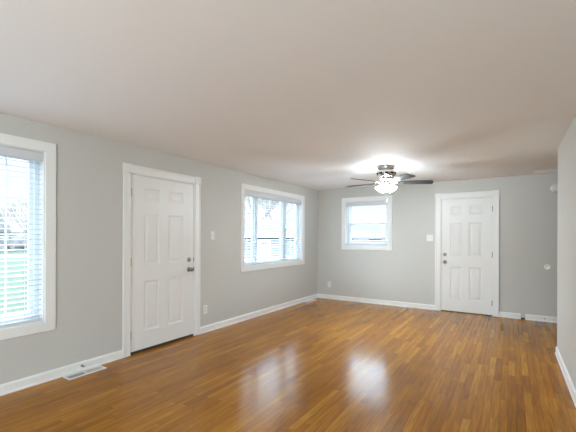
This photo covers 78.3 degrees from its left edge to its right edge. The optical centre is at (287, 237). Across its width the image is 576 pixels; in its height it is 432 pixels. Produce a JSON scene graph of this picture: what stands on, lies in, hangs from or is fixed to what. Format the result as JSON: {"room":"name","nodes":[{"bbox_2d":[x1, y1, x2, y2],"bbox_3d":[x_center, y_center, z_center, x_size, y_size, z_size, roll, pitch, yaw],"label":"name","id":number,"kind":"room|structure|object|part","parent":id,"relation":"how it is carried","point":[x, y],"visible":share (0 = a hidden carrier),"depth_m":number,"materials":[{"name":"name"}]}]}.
{"room":"empty living room","nodes":[
{"label":"empty living room","id":0,"kind":"room"},
{"bbox_2d":[0,112,317,384],"bbox_3d":[-1.978,0.145,3.887,0.160,2.400,9.676,0,0,32],"label":"wall","id":1,"kind":"structure","parent":0,"point":[89,168],"depth_m":3.81,"materials":[{"name":"grey paint"}]},
{"bbox_2d":[0,133,55,339],"bbox_3d":[-2.846,-0.006,2.489,0.178,1.755,2.155,0,0,32],"label":"window","id":2,"kind":"structure","parent":1,"relation":"in","point":[48,262],"depth_m":3.29,"materials":[{"name":"white paint"}]},
{"bbox_2d":[0,157,28,315],"bbox_3d":[-2.496,-0.005,3.132,0.006,1.405,0.344,0,0,32],"label":"grille","id":3,"kind":"object","parent":2,"relation":"attached to","point":[5,284],"depth_m":3.14,"materials":[{"name":"white plastic"}]},
{"bbox_3d":[-2.500,-0.005,3.135,0.028,1.477,0.416,0,0,32],"label":"sash","id":4,"kind":"part","parent":2,"relation":"part of","materials":[{"name":"white plastic"}]},
{"bbox_3d":[-2.889,-0.006,2.517,0.075,1.585,1.985,0,0,32],"label":"frame","id":5,"kind":"part","parent":2,"relation":"part of","materials":[{"name":"white plastic"}]},
{"bbox_2d":[0,145,42,327],"bbox_3d":[-2.818,-0.005,2.472,0.069,1.554,1.951,0,0,32],"label":"blind","id":6,"kind":"object","parent":2,"relation":"attached to","point":[4,150],"visible":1,"depth_m":3.15,"materials":[{"name":"white plastic"}]},
{"bbox_3d":[-2.828,0.761,2.476,0.052,0.022,1.945,0,0,32],"label":"rail","id":7,"kind":"part","parent":6,"relation":"part of","materials":[{"name":"white plastic"}]},
{"bbox_3d":[-2.368,0.006,3.202,0.054,1.494,0.002,0,0,32],"label":"ladder cord","id":8,"kind":"part","parent":6,"relation":"part of","materials":[{"name":"white fabric"}]},
{"bbox_3d":[-2.830,0.780,2.477,0.102,0.014,1.957,0,0,32],"label":"sill","id":9,"kind":"part","parent":2,"relation":"part of","materials":[{"name":"white paint"}]},
{"bbox_2d":[0,350,122,395],"bbox_3d":[-3.162,1.294,1.843,0.018,0.092,4.960,0,0,32],"label":"baseboard","id":10,"kind":"structure","parent":1,"relation":"attached to","point":[6,388],"depth_m":3.37,"materials":[{"name":"white paint"}]},
{"bbox_2d":[122,163,200,357],"bbox_3d":[-1.580,0.258,4.463,0.222,2.176,1.163,0,0,32],"label":"door","id":11,"kind":"structure","parent":1,"relation":"in","point":[162,209],"depth_m":4.37,"materials":[{"name":"white paint"}]},
{"bbox_3d":[-1.812,0.307,3.981,0.022,2.077,0.093,0,0,32],"label":"casing","id":12,"kind":"part","parent":11,"relation":"part of","materials":[{"name":"white paint"}]},
{"bbox_3d":[-1.525,-0.777,4.431,0.022,0.093,0.961,0,0,32],"label":"head casing","id":13,"kind":"part","parent":11,"relation":"part of","materials":[{"name":"white paint"}]},
{"bbox_3d":[-1.247,0.309,4.880,0.022,2.077,0.093,0,0,32],"label":"casing","id":14,"kind":"part","parent":11,"relation":"part of","materials":[{"name":"white paint"}]},
{"bbox_2d":[203,305,206,313],"bbox_3d":[-1.171,1.023,5.018,0.009,0.120,0.074,0,0,32],"label":"wall outlet","id":15,"kind":"object","parent":1,"relation":"attached to","point":[204,306],"visible":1,"depth_m":5.01,"materials":[{"name":"white plastic"}]},
{"bbox_2d":[200,294,317,333],"bbox_3d":[-0.280,1.305,6.428,0.018,0.092,3.561,0,0,32],"label":"baseboard","id":16,"kind":"structure","parent":1,"relation":"attached to","point":[214,326],"depth_m":5.90,"materials":[{"name":"white paint"}]},
{"bbox_2d":[240,183,304,271],"bbox_3d":[-0.273,-0.151,6.580,0.178,1.425,2.060,0,0,32],"label":"window","id":17,"kind":"structure","parent":1,"relation":"in","point":[301,209],"depth_m":6.54,"materials":[{"name":"white paint"}]},
{"bbox_2d":[245,205,251,258],"bbox_3d":[-0.697,-0.153,5.993,0.006,1.085,0.274,0,0,32],"label":"window pane","id":18,"kind":"object","parent":17,"relation":"attached to","point":[246,228],"depth_m":6.03,"materials":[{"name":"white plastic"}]},
{"bbox_3d":[-0.701,-0.153,5.995,0.028,1.157,0.346,0,0,32],"label":"sash","id":19,"kind":"part","parent":17,"relation":"part of","materials":[{"name":"white plastic"}]},
{"bbox_3d":[-0.351,-0.151,6.552,0.028,1.157,0.810,0,0,32],"label":"sash","id":20,"kind":"part","parent":17,"relation":"part of","materials":[{"name":"white plastic"}]},
{"bbox_3d":[-0.316,-0.151,6.608,0.075,1.265,1.900,0,0,32],"label":"frame","id":21,"kind":"part","parent":17,"relation":"part of","materials":[{"name":"white plastic"}]},
{"bbox_3d":[-0.257,0.474,6.569,0.102,0.014,1.872,0,0,32],"label":"sill","id":22,"kind":"part","parent":17,"relation":"part of","materials":[{"name":"white paint"}]},
{"bbox_2d":[245,190,301,264],"bbox_3d":[-0.245,-0.150,6.563,0.069,1.234,1.866,0,0,32],"label":"blind","id":23,"kind":"object","parent":17,"relation":"attached to","point":[248,193],"visible":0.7,"depth_m":6.44,"materials":[{"name":"white plastic"}]},
{"bbox_3d":[-0.254,0.456,6.567,0.052,0.022,1.860,0,0,32],"label":"rail","id":24,"kind":"part","parent":23,"relation":"part of","materials":[{"name":"white plastic"}]},
{"bbox_2d":[286,203,294,256],"bbox_3d":[0.049,-0.150,7.179,0.006,1.085,0.364,0,0,32],"label":"window pane","id":25,"kind":"object","parent":17,"relation":"attached to","point":[290,216],"depth_m":7.21,"materials":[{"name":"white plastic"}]},
{"bbox_3d":[0.045,-0.150,7.181,0.028,1.157,0.436,0,0,32],"label":"sash","id":26,"kind":"part","parent":17,"relation":"part of","materials":[{"name":"white plastic"}]},
{"bbox_2d":[0,0,575,190],"bbox_3d":[0.465,-1.106,2.354,5.920,0.120,9.996,0,0,32],"label":"ceiling","id":27,"kind":"structure","parent":0,"point":[317,95],"depth_m":2.36,"materials":[{"name":"paint"}]},
{"bbox_2d":[347,165,432,202],"bbox_3d":[1.423,-0.771,5.236,1.276,0.540,1.286,0,0,32],"label":"ceiling fan","id":28,"kind":"object","parent":27,"relation":"hanging from","point":[386,173],"visible":1,"depth_m":5.12,"materials":[{"name":"silver metal"}]},
{"bbox_3d":[1.121,-0.804,5.483,0.497,0.039,0.130,0,0,40],"label":"blade","id":29,"kind":"part","parent":28,"relation":"part of","materials":[{"name":"wood"}]},
{"bbox_3d":[1.370,-0.718,5.275,0.121,0.120,0.132,0,0,32],"label":"lamp shade","id":30,"kind":"part","parent":28,"relation":"part of","materials":[{"name":"white glass"}]},
{"bbox_3d":[1.418,-0.718,5.098,0.131,0.120,0.121,0,0,32],"label":"lamp shade","id":31,"kind":"part","parent":28,"relation":"part of","materials":[{"name":"white glass"}]},
{"bbox_3d":[1.549,-0.717,5.227,0.123,0.120,0.123,0,0,32],"label":"lamp shade","id":32,"kind":"part","parent":28,"relation":"part of","materials":[{"name":"white glass"}]},
{"bbox_3d":[1.536,-0.802,4.781,0.130,0.039,0.497,0,0,-14],"label":"blade","id":33,"kind":"part","parent":28,"relation":"part of","materials":[{"name":"grey wood"}]},
{"bbox_3d":[1.869,-0.801,5.159,0.497,0.039,0.130,0,0,4],"label":"blade","id":34,"kind":"part","parent":28,"relation":"part of","materials":[{"name":"wood"}]},
{"bbox_2d":[533,169,557,173],"bbox_3d":[4.166,-1.026,5.451,0.630,0.010,0.220,0,0,32],"label":"ceiling vent","id":35,"kind":"object","parent":27,"relation":"in","point":[554,170],"visible":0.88,"depth_m":5.52,"materials":[{"name":"paint"}]},
{"bbox_2d":[0,298,575,431],"bbox_3d":[0.455,1.414,2.354,5.920,0.120,9.996,0,0,32],"label":"floor","id":36,"kind":"structure","parent":0,"point":[321,364],"depth_m":3.30,"materials":[{"name":"brown wood"}]},
{"bbox_2d":[63,365,106,379],"bbox_3d":[-2.009,1.342,3.513,0.122,0.006,0.370,0,0,32],"label":"floor vent","id":37,"kind":"object","parent":36,"relation":"in","point":[98,368],"visible":1,"depth_m":3.50,"materials":[{"name":"white plastic"}]},
{"bbox_2d":[317,173,557,317],"bbox_3d":[3.078,0.164,6.517,5.920,2.400,0.160,0,0,32],"label":"wall","id":38,"kind":"structure","parent":0,"point":[528,208],"depth_m":6.69,"materials":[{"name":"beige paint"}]},
{"bbox_2d":[341,195,391,250],"bbox_3d":[1.657,-0.286,7.401,1.084,1.104,0.178,0,0,32],"label":"window","id":39,"kind":"structure","parent":38,"relation":"in","point":[346,215],"depth_m":7.38,"materials":[{"name":"white paint"}]},
{"bbox_2d":[346,200,387,245],"bbox_3d":[1.639,-0.286,7.374,0.886,0.909,0.069,0,0,32],"label":"blind","id":40,"kind":"object","parent":39,"relation":"attached to","point":[368,203],"visible":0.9,"depth_m":7.35,"materials":[{"name":"white plastic"}]},
{"bbox_3d":[1.642,0.158,7.380,0.880,0.022,0.052,0,0,32],"label":"rail","id":41,"kind":"part","parent":40,"relation":"part of","materials":[{"name":"white plastic"}]},
{"bbox_3d":[1.684,-0.286,7.445,0.920,0.940,0.075,0,0,32],"label":"frame","id":42,"kind":"part","parent":39,"relation":"part of","materials":[{"name":"white plastic"}]},
{"bbox_3d":[1.696,-0.485,7.463,0.812,0.434,0.028,0,0,32],"label":"sash","id":43,"kind":"part","parent":39,"relation":"part of","materials":[{"name":"white plastic"}]},
{"bbox_3d":[1.679,-0.087,7.438,0.812,0.434,0.028,0,0,32],"label":"sash","id":44,"kind":"part","parent":39,"relation":"part of","materials":[{"name":"white plastic"}]},
{"bbox_2d":[318,294,434,309],"bbox_3d":[1.701,1.313,7.275,2.470,0.092,0.018,0,0,32],"label":"baseboard","id":45,"kind":"structure","parent":38,"relation":"attached to","point":[325,296],"depth_m":7.17,"materials":[{"name":"white paint"}]},
{"bbox_2d":[427,235,432,240],"bbox_3d":[2.672,0.011,6.669,0.116,0.120,0.016,0,0,32],"label":"light switch","id":46,"kind":"object","parent":38,"relation":"attached to","point":[429,237],"visible":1,"depth_m":6.67,"materials":[{"name":"white plastic"}]},
{"bbox_2d":[435,190,499,316],"bbox_3d":[3.216,0.277,6.394,1.035,2.176,0.222,0,0,32],"label":"door","id":47,"kind":"structure","parent":38,"relation":"in","point":[466,223],"depth_m":6.34,"materials":[{"name":"white paint"}]},
{"bbox_3d":[2.789,0.325,6.591,0.093,2.077,0.022,0,0,32],"label":"casing","id":48,"kind":"part","parent":47,"relation":"part of","materials":[{"name":"white paint"}]},
{"bbox_3d":[3.188,-0.759,6.343,0.833,0.093,0.022,0,0,32],"label":"head casing","id":49,"kind":"part","parent":47,"relation":"part of","materials":[{"name":"white paint"}]},
{"bbox_3d":[3.579,0.328,6.094,0.093,2.077,0.022,0,0,32],"label":"casing","id":50,"kind":"part","parent":47,"relation":"part of","materials":[{"name":"white paint"}]},
{"bbox_2d":[499,311,520,318],"bbox_3d":[3.749,1.321,5.988,0.313,0.092,0.018,0,0,32],"label":"baseboard","id":51,"kind":"structure","parent":38,"relation":"attached to","point":[501,314],"depth_m":5.98,"materials":[{"name":"white paint"}]},
{"bbox_2d":[525,314,556,322],"bbox_3d":[4.666,1.324,5.411,1.725,0.092,0.018,0,0,32],"label":"baseboard","id":52,"kind":"structure","parent":38,"relation":"attached to","point":[527,316],"depth_m":5.75,"materials":[{"name":"white paint"}]},
{"bbox_2d":[550,184,557,191],"bbox_3d":[4.264,-0.786,5.651,0.124,0.124,0.049,0,0,32],"label":"smoke detector","id":53,"kind":"object","parent":38,"relation":"attached to","point":[554,188],"visible":0.82,"depth_m":5.64,"materials":[{"name":"white plastic"}]},
{"bbox_2d":[557,115,575,389],"bbox_3d":[1.123,0.157,0.806,0.120,2.400,7.760,0,0,32],"label":"wall","id":54,"kind":"structure","parent":0,"point":[566,225],"depth_m":3.39,"materials":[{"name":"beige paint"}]},
{"bbox_2d":[555,346,575,406],"bbox_3d":[1.115,1.311,0.818,0.138,0.092,7.778,0,0,32],"label":"baseboard","id":55,"kind":"structure","parent":54,"relation":"attached to","point":[567,378],"depth_m":3.33,"materials":[{"name":"white paint"}]},
{"label":"outside","id":56,"kind":"structure","parent":0,"visible":0},
{"bbox_2d":[0,250,26,316],"bbox_3d":[-15.681,2.292,57.104,160.000,0.001,200.000,0,0,32],"label":"lawn","id":57,"kind":"structure","parent":56,"point":[9,263],"depth_m":18.35,"materials":[{"name":"green plant"}]},
{"bbox_2d":[0,208,23,251],"bbox_3d":[-41.302,-1.142,51.880,3.314,6.779,5.416,0,0,-1],"label":"bare tree","id":58,"kind":"object","parent":57,"relation":"on","point":[3,220],"visible":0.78,"depth_m":51.49,"materials":[{"name":"grey plant"}]},
{"bbox_2d":[0,222,25,250],"bbox_3d":[-45.227,0.095,59.102,6.339,6.774,49.434,0,0,32],"label":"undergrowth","id":59,"kind":"object","parent":57,"relation":"on","point":[16,230],"visible":0.12,"depth_m":56.91,"materials":[{"name":"grey plant"}]},
{"bbox_2d":[0,201,26,250],"bbox_3d":[-43.298,-2.013,57.362,6.284,8.511,4.551,0,0,-43],"label":"bare tree","id":60,"kind":"object","parent":57,"relation":"on","point":[25,231],"visible":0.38,"depth_m":57.40,"materials":[{"name":"grey plant"}]},
{"bbox_2d":[245,196,279,218],"bbox_3d":[-3.740,-2.419,46.029,6.209,9.632,6.697,0,0,-40],"label":"bare tree","id":61,"kind":"object","parent":57,"relation":"on","point":[275,202],"visible":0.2,"depth_m":46.01,"materials":[{"name":"grey plant"}]},
{"bbox_2d":[245,220,293,259],"bbox_3d":[-4.360,0.256,36.720,15.800,4.160,8.900,0,0,-23],"label":"house","id":62,"kind":"structure","parent":57,"relation":"on","point":[248,221],"depth_m":33.81,"materials":[{"name":"grey"}]},
{"bbox_3d":[-2.264,1.259,33.280,1.300,2.130,0.090,0,0,-23],"label":"door","id":63,"kind":"part","parent":62,"relation":"part of","materials":[{"name":"white"}]},
{"bbox_2d":[258,199,293,219],"bbox_3d":[-1.795,-2.771,55.023,8.850,10.360,6.120,0,0,32],"label":"bare tree","id":64,"kind":"object","parent":57,"relation":"on","point":[267,201],"visible":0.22,"depth_m":54.50,"materials":[{"name":"grey plant"}]},
{"bbox_2d":[352,221,385,241],"bbox_3d":[12.736,0.171,46.219,17.800,4.460,9.900,0,0,24],"label":"brick house","id":65,"kind":"structure","parent":57,"relation":"on","point":[357,234],"depth_m":43.35,"materials":[{"name":"grey"}]},
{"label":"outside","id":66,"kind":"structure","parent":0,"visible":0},
{"bbox_2d":[0,254,26,257],"bbox_3d":[-20.760,2.258,60.297,8.000,0.030,200.000,0,0,32],"label":"road","id":67,"kind":"structure","parent":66,"point":[9,254],"depth_m":40.38,"materials":[{"name":"grey asphalt"}]}
]}

